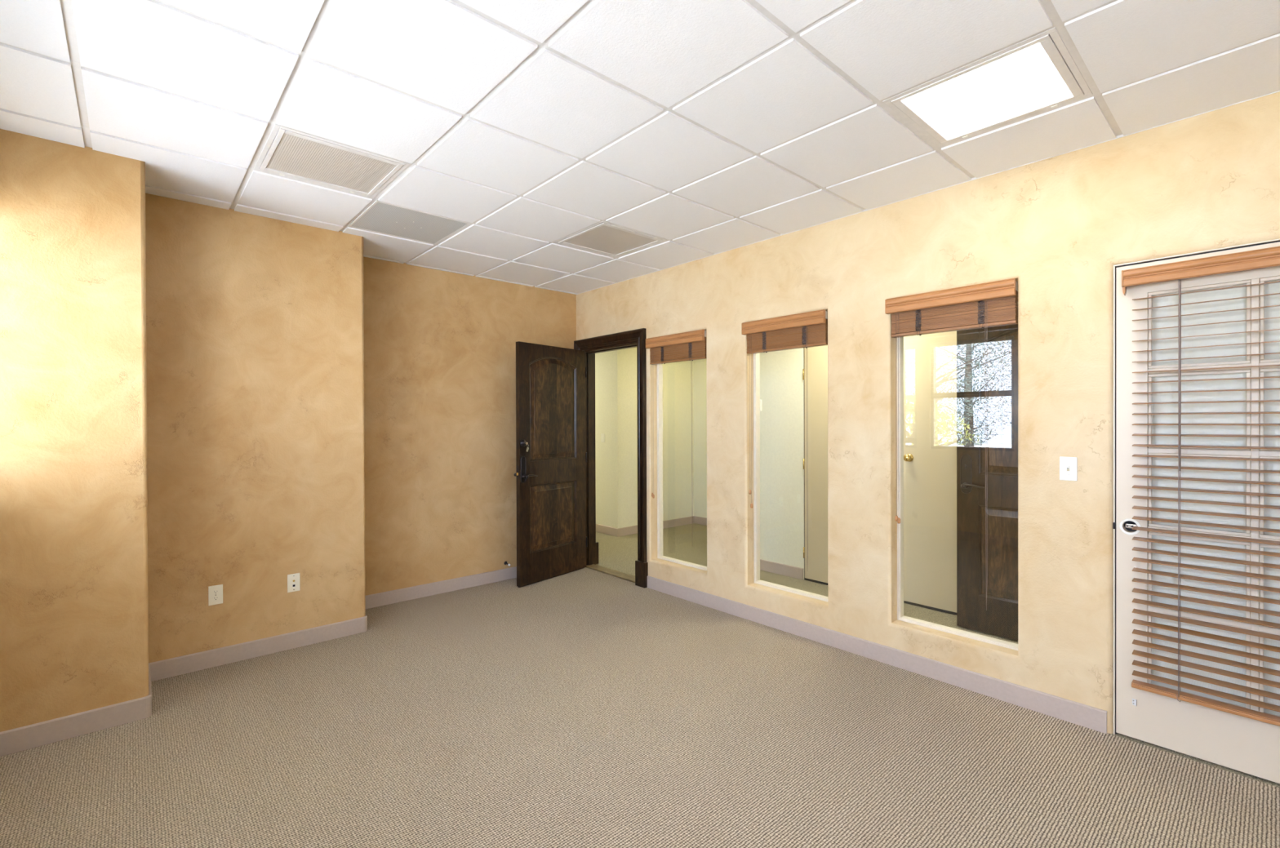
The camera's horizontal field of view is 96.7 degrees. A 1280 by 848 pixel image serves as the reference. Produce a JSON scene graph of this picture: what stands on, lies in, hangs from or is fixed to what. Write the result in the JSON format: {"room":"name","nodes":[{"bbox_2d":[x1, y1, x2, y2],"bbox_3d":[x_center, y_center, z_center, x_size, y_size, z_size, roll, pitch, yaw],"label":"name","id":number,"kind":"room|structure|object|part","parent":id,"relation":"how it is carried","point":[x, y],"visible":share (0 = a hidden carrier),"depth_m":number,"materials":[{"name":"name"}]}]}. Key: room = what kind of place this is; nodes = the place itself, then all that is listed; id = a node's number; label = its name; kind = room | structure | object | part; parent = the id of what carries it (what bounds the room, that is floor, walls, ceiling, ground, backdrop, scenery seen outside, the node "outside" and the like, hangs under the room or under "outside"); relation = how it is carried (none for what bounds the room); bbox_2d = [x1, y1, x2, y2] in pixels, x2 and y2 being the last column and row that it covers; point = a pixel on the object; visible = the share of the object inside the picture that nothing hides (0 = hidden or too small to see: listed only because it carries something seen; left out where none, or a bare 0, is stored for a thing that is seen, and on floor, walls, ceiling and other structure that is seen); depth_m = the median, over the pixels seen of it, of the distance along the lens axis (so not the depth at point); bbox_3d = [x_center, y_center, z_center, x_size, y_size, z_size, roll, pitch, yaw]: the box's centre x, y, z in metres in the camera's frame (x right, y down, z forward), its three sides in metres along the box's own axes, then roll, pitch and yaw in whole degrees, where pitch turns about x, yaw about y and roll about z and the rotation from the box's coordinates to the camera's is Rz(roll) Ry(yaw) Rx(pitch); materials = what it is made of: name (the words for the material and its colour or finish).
{"room":"empty office room","nodes":[
{"label":"empty office room","id":0,"kind":"room"},
{"bbox_2d":[0,128,148,732],"bbox_3d":[-2.911,0.052,2.855,0.652,2.830,0.612,0,0,-42],"label":"wall","id":1,"kind":"structure","parent":0,"point":[74,616],"depth_m":2.66,"materials":[{"name":"paint"}]},
{"bbox_2d":[145,193,365,662],"bbox_3d":[-2.581,0.046,3.837,1.188,2.830,0.612,0,0,-42],"label":"wall","id":2,"kind":"structure","parent":0,"point":[255,324],"depth_m":3.55,"materials":[{"name":"paint"}]},
{"bbox_2d":[208,584,222,605],"bbox_3d":[-2.563,1.034,3.438,0.071,0.116,0.008,0,0,-42],"label":"electrical outlet","id":3,"kind":"object","parent":2,"relation":"attached to","point":[215,592],"visible":1,"depth_m":3.44,"materials":[{"name":"beige plastic"}]},
{"bbox_2d":[212,595,219,600],"bbox_3d":[-2.562,1.053,3.437,0.033,0.027,0.003,0,0,-42],"label":"receptacle","id":4,"kind":"object","parent":3,"relation":"attached to","point":[214,597],"depth_m":3.44,"materials":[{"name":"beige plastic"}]},
{"bbox_2d":[212,589,219,594],"bbox_3d":[-2.562,1.014,3.437,0.033,0.027,0.003,0,0,-42],"label":"receptacle","id":5,"kind":"object","parent":3,"relation":"attached to","point":[214,591],"depth_m":3.44,"materials":[{"name":"beige plastic"}]},
{"bbox_2d":[0,566,516,756],"bbox_3d":[-1.796,1.406,4.122,3.988,0.104,1.036,0,0,-42],"label":"baseboard","id":6,"kind":"structure","parent":2,"relation":"attached to","point":[162,669],"depth_m":3.40,"materials":[{"name":"beige rubber"}]},
{"bbox_2d":[287,573,300,592],"bbox_3d":[-2.256,1.036,3.709,0.071,0.116,0.014,0,0,-42],"label":"outlet","id":7,"kind":"object","parent":2,"relation":"attached to","point":[293,580],"visible":1,"depth_m":3.71,"materials":[{"name":"beige plastic"}]},
{"bbox_2d":[363,256,576,595],"bbox_3d":[-1.511,0.038,5.151,2.200,2.830,0.120,0,0,-42],"label":"wall","id":8,"kind":"structure","parent":0,"point":[440,346],"depth_m":4.89,"materials":[{"name":"paint"}]},
{"bbox_2d":[0,0,1279,294],"bbox_3d":[0.128,-1.340,1.956,4.000,0.058,7.000,0,0,-42],"label":"ceiling","id":9,"kind":"structure","parent":0,"point":[707,128],"depth_m":2.29,"materials":[{"name":"tile"}]},
{"bbox_2d":[253,124,409,198],"bbox_3d":[-1.580,-1.319,2.912,0.585,0.014,0.585,0,0,-42],"label":"ceiling vent","id":10,"kind":"object","parent":9,"relation":"in","point":[286,152],"visible":0.96,"depth_m":2.88,"materials":[{"name":"metal"}]},
{"bbox_2d":[266,133,396,193],"bbox_3d":[-1.580,-1.321,2.912,0.501,0.004,0.481,0,0,-42],"label":"diffuser","id":11,"kind":"object","parent":10,"relation":"attached to","point":[291,154],"depth_m":2.89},
{"bbox_2d":[348,200,470,244],"bbox_3d":[-1.531,-1.324,3.773,0.585,0.012,0.585,0,0,-42],"label":"ceiling vent","id":12,"kind":"object","parent":9,"relation":"in","point":[381,217],"visible":0.96,"depth_m":3.74,"materials":[{"name":"metal"}]},
{"bbox_2d":[554,221,666,257],"bbox_3d":[-0.216,-1.329,4.131,0.585,0.014,0.585,0,0,-42],"label":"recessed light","id":13,"kind":"object","parent":9,"relation":"in","point":[603,237],"visible":0.97,"depth_m":4.11,"materials":[{"name":"metal"}]},
{"bbox_2d":[564,225,656,254],"bbox_3d":[-0.216,-1.331,4.131,0.501,0.004,0.481,0,0,-42],"label":"diffuser","id":14,"kind":"object","parent":13,"relation":"attached to","point":[604,239],"depth_m":4.12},
{"bbox_2d":[882,26,1092,146],"bbox_3d":[1.409,-1.327,2.313,0.585,0.014,0.585,0,0,-42],"label":"recessed light","id":15,"kind":"object","parent":9,"relation":"in","point":[1037,73],"visible":1,"depth_m":2.27,"materials":[{"name":"plastic"}]},
{"bbox_2d":[902,42,1072,139],"bbox_3d":[1.409,-1.328,2.313,0.501,0.004,0.481,0,0,-42],"label":"diffuser","id":16,"kind":"object","parent":15,"relation":"attached to","point":[1029,78],"depth_m":2.29,"materials":[{"name":"white plastic"}]},
{"bbox_2d":[0,523,1279,847],"bbox_3d":[-0.223,1.482,4.396,6.800,0.060,11.300,0,0,-42],"label":"floor","id":17,"kind":"structure","parent":0,"point":[584,708],"depth_m":2.52,"materials":[{"name":"carpet"}]},
{"bbox_2d":[586,564,635,582],"bbox_3d":[-0.249,1.441,5.490,0.111,0.013,0.819,0,0,-42],"label":"threshold","id":18,"kind":"object","parent":17,"relation":"on","point":[614,573],"visible":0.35,"depth_m":5.49,"materials":[{"name":"brown wood"}]},
{"bbox_2d":[595,347,804,579],"bbox_3d":[1.301,0.141,5.757,2.700,2.600,11.100,0,0,-42],"label":"wall","id":19,"kind":"structure","parent":0,"point":[781,380],"depth_m":7.36,"materials":[{"name":"beige paint"}]},
{"bbox_2d":[600,433,604,442],"bbox_3d":[-0.494,0.184,7.499,0.016,0.116,0.072,0,0,-42],"label":"light switch","id":20,"kind":"object","parent":19,"relation":"attached to","point":[602,435],"visible":1,"depth_m":7.50,"materials":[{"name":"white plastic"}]},
{"bbox_2d":[595,515,803,579],"bbox_3d":[0.056,1.384,7.961,1.432,0.104,5.955,0,0,-42],"label":"baseboard","id":21,"kind":"structure","parent":19,"relation":"attached to","point":[766,566],"depth_m":7.33,"materials":[{"name":"beige rubber"}]},
{"bbox_2d":[802,345,827,582],"bbox_3d":[1.803,0.347,4.925,0.020,2.148,0.890,0,0,-42],"label":"door","id":22,"kind":"structure","parent":19,"relation":"in","point":[815,372],"depth_m":5.15,"materials":[{"name":"beige paint"}]},
{"bbox_2d":[804,417,956,615],"bbox_3d":[2.110,0.343,4.598,0.001,2.200,1.783,0,0,-42],"label":"door frame","id":23,"kind":"structure","parent":19,"relation":"attached to","point":[805,579],"depth_m":5.16,"materials":[{"name":"wood"}]},
{"bbox_2d":[903,330,956,613],"bbox_3d":[2.379,0.348,4.241,0.074,2.148,0.875,0,0,-42],"label":"door","id":24,"kind":"structure","parent":19,"relation":"in","point":[930,360],"depth_m":4.42,"materials":[{"name":"beige paint"}]},
{"bbox_3d":[2.126,0.269,4.516,0.063,0.064,0.064,0,0,-42],"label":"knob","id":25,"kind":"part","parent":24,"relation":"part of","materials":[{"name":"gold metal"}]},
{"bbox_2d":[956,324,1017,640],"bbox_3d":[2.541,0.350,3.691,0.107,2.168,0.912,0,0,-42],"label":"door","id":26,"kind":"structure","parent":19,"relation":"in","point":[987,357],"depth_m":3.90,"materials":[{"name":"brown wood"}]},
{"bbox_3d":[2.286,0.351,3.990,0.008,0.275,0.072,0,0,-42],"label":"plate","id":27,"kind":"part","parent":26,"relation":"part of","materials":[{"name":"brown metal"}]},
{"bbox_3d":[2.297,0.431,3.930,0.061,0.042,0.146,0,0,-42],"label":"lever","id":28,"kind":"part","parent":26,"relation":"part of","materials":[{"name":"brown metal"}]},
{"bbox_3d":[2.561,-0.142,3.715,0.036,0.962,0.600,0,0,-42],"label":"panel","id":29,"kind":"part","parent":26,"relation":"part of","materials":[{"name":"brown wood"}]},
{"bbox_3d":[2.565,0.875,3.719,0.036,0.607,0.600,0,0,-42],"label":"panel","id":30,"kind":"part","parent":26,"relation":"part of","materials":[{"name":"brown wood"}]},
{"bbox_2d":[576,91,1279,733],"bbox_3d":[1.679,0.035,3.345,0.150,2.830,7.000,0,0,-42],"label":"wall","id":31,"kind":"structure","parent":0,"point":[1059,226],"depth_m":3.03,"materials":[{"name":"beige paint"}]},
{"bbox_2d":[514,341,587,587],"bbox_3d":[-0.821,0.357,5.377,0.179,2.176,0.886,0,0,37],"label":"door","id":32,"kind":"structure","parent":31,"relation":"in","point":[552,540],"depth_m":5.31,"materials":[{"name":"brown wood"}]},
{"bbox_3d":[-1.080,0.430,5.033,0.027,0.120,0.002,0,0,37],"label":"latch plate","id":33,"kind":"part","parent":32,"relation":"part of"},
{"bbox_3d":[-1.081,0.180,5.032,0.027,0.080,0.002,0,0,37],"label":"deadbolt plate","id":34,"kind":"part","parent":32,"relation":"part of","materials":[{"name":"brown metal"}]},
{"bbox_3d":[-1.035,0.405,5.049,0.008,0.240,0.060,0,0,37],"label":"plate","id":35,"kind":"part","parent":32,"relation":"part of","materials":[{"name":"brown metal"}]},
{"bbox_3d":[-0.977,0.466,5.072,0.061,0.042,0.146,0,0,37],"label":"lever","id":36,"kind":"part","parent":32,"relation":"part of","materials":[{"name":"brown metal"}]},
{"bbox_3d":[-0.827,-0.146,5.369,0.041,0.947,0.587,0,0,37],"label":"panel","id":37,"kind":"part","parent":32,"relation":"part of","materials":[{"name":"brown wood"}]},
{"bbox_3d":[-0.824,0.859,5.373,0.041,0.593,0.587,0,0,37],"label":"panel","id":38,"kind":"part","parent":32,"relation":"part of","materials":[{"name":"brown wood"}]},
{"bbox_2d":[595,542,598,564],"bbox_3d":[-0.165,1.335,5.565,0.044,0.222,1.079,0,0,-42],"label":"plinth block","id":39,"kind":"object","parent":31,"relation":"attached to","point":[597,543],"visible":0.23,"depth_m":5.88,"materials":[{"name":"brown wood"}]},
{"bbox_2d":[573,328,646,565],"bbox_3d":[-0.252,0.300,5.481,0.186,2.295,1.058,0,0,-42],"label":"door frame","id":40,"kind":"structure","parent":31,"relation":"attached to","point":[639,335],"depth_m":5.39,"materials":[{"name":"brown wood"}]},
{"bbox_2d":[635,560,648,588],"bbox_3d":[0.013,1.337,5.074,0.043,0.222,0.126,0,0,-42],"label":"plinth block","id":41,"kind":"object","parent":31,"relation":"attached to","point":[641,568],"visible":1,"depth_m":5.04,"materials":[{"name":"brown wood"}]},
{"bbox_2d":[657,364,706,570],"bbox_3d":[0.393,0.222,4.854,0.056,1.958,0.660,0,0,-42],"label":"window","id":42,"kind":"structure","parent":31,"relation":"in","point":[660,366],"depth_m":5.08,"materials":[{"name":"white paint"}]},
{"bbox_2d":[645,329,706,528],"bbox_3d":[0.304,0.121,4.787,0.085,1.744,0.672,0,0,-42],"label":"blind","id":43,"kind":"object","parent":42,"relation":"attached to","point":[689,345],"visible":0.98,"depth_m":4.74,"materials":[{"name":"brown wood"}]},
{"bbox_3d":[0.115,-0.021,4.976,0.003,1.272,0.003,0,0,-42],"label":"pull cord","id":44,"kind":"part","parent":43,"relation":"part of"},
{"bbox_3d":[0.321,-0.533,4.788,0.050,0.016,0.648,0,0,-42],"label":"rail","id":45,"kind":"part","parent":43,"relation":"part of","materials":[{"name":"brown wood"}]},
{"bbox_3d":[0.420,0.169,4.625,0.007,1.650,0.003,0,0,24],"label":"tilt cord","id":46,"kind":"part","parent":43,"relation":"part of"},
{"bbox_3d":[0.423,0.169,4.622,0.004,1.650,0.006,0,0,-42],"label":"tilt cord","id":47,"kind":"part","parent":43,"relation":"part of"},
{"bbox_2d":[753,352,828,602],"bbox_3d":[1.097,0.223,4.066,0.056,1.958,0.660,0,0,-42],"label":"window","id":48,"kind":"structure","parent":31,"relation":"in","point":[756,356],"depth_m":4.29,"materials":[{"name":"white paint"}]},
{"bbox_2d":[741,309,827,561],"bbox_3d":[1.008,0.122,3.999,0.085,1.744,0.672,0,0,-42],"label":"blind","id":49,"kind":"object","parent":48,"relation":"attached to","point":[806,330],"visible":1,"depth_m":3.96,"materials":[{"name":"brown wood"}]},
{"bbox_3d":[0.810,-0.086,4.199,0.003,1.140,0.003,0,0,-42],"label":"pull cord","id":50,"kind":"part","parent":49,"relation":"part of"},
{"bbox_3d":[0.820,-0.036,4.188,0.003,1.240,0.003,0,0,-42],"label":"pull cord","id":51,"kind":"part","parent":49,"relation":"part of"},
{"bbox_3d":[1.025,-0.532,4.000,0.050,0.016,0.648,0,0,-42],"label":"rail","id":52,"kind":"part","parent":49,"relation":"part of","materials":[{"name":"brown wood"}]},
{"bbox_3d":[1.125,0.170,3.837,0.007,1.650,0.003,0,0,24],"label":"tilt cord","id":53,"kind":"part","parent":49,"relation":"part of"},
{"bbox_3d":[1.128,0.170,3.834,0.004,1.650,0.006,0,0,-42],"label":"tilt cord","id":54,"kind":"part","parent":49,"relation":"part of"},
{"bbox_2d":[647,575,1106,733],"bbox_3d":[1.127,1.397,3.853,0.012,0.104,3.183,0,0,-42],"label":"baseboard","id":55,"kind":"structure","parent":31,"relation":"attached to","point":[1073,712],"depth_m":3.33,"materials":[{"name":"beige rubber"}]},
{"bbox_2d":[897,337,1017,650],"bbox_3d":[1.815,0.224,3.262,0.056,1.958,0.660,0,0,-42],"label":"window","id":56,"kind":"structure","parent":31,"relation":"in","point":[900,616],"depth_m":3.48,"materials":[{"name":"white paint"}]},
{"bbox_2d":[884,278,1017,610],"bbox_3d":[1.727,0.123,3.196,0.085,1.744,0.672,0,0,-42],"label":"blind","id":57,"kind":"object","parent":56,"relation":"attached to","point":[992,304],"visible":0.98,"depth_m":3.15,"materials":[{"name":"brown wood"}]},
{"bbox_3d":[1.538,-0.049,3.385,0.003,1.212,0.003,0,0,-42],"label":"pull cord","id":58,"kind":"part","parent":57,"relation":"part of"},
{"bbox_3d":[1.744,-0.531,3.197,0.050,0.016,0.648,0,0,-42],"label":"rail","id":59,"kind":"part","parent":57,"relation":"part of","materials":[{"name":"brown wood"}]},
{"bbox_3d":[1.843,0.171,3.034,0.007,1.650,0.003,0,0,24],"label":"tilt cord","id":60,"kind":"part","parent":57,"relation":"part of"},
{"bbox_3d":[1.846,0.171,3.030,0.004,1.650,0.006,0,0,-42],"label":"tilt cord","id":61,"kind":"part","parent":57,"relation":"part of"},
{"bbox_2d":[1059,456,1077,480],"bbox_3d":[2.082,0.218,2.768,0.021,0.115,0.070,0,0,-42],"label":"light switch","id":62,"kind":"object","parent":31,"relation":"attached to","point":[1068,465],"visible":1,"depth_m":2.77,"materials":[{"name":"white plastic"}]},
{"bbox_2d":[1113,238,1279,783],"bbox_3d":[2.533,0.356,2.341,0.078,2.190,0.901,0,0,-42],"label":"door","id":63,"kind":"structure","parent":31,"relation":"in","point":[1246,745],"depth_m":2.53,"materials":[{"name":"white paint"}]},
{"bbox_2d":[1121,245,1279,726],"bbox_3d":[2.478,0.251,2.302,0.084,1.891,0.806,0,0,-42],"label":"blind","id":64,"kind":"object","parent":63,"relation":"attached to","point":[1268,257],"visible":1,"depth_m":2.40,"materials":[{"name":"brown wood"}]},
{"bbox_3d":[2.336,0.281,2.465,0.059,1.830,0.014,0,0,-42],"label":"ladder cord","id":65,"kind":"part","parent":64,"relation":"part of","materials":[{"name":"fabric"}]},
{"bbox_3d":[2.495,1.182,2.297,0.052,0.016,0.774,0,0,-42],"label":"rail","id":66,"kind":"part","parent":64,"relation":"part of","materials":[{"name":"brown wood"}]},
{"bbox_2d":[1151,279,1279,715],"bbox_3d":[2.542,0.298,2.372,0.008,1.883,0.710,0,0,-42],"label":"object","id":67,"kind":"structure","parent":63,"relation":"attached to","point":[1272,288],"depth_m":2.46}
]}

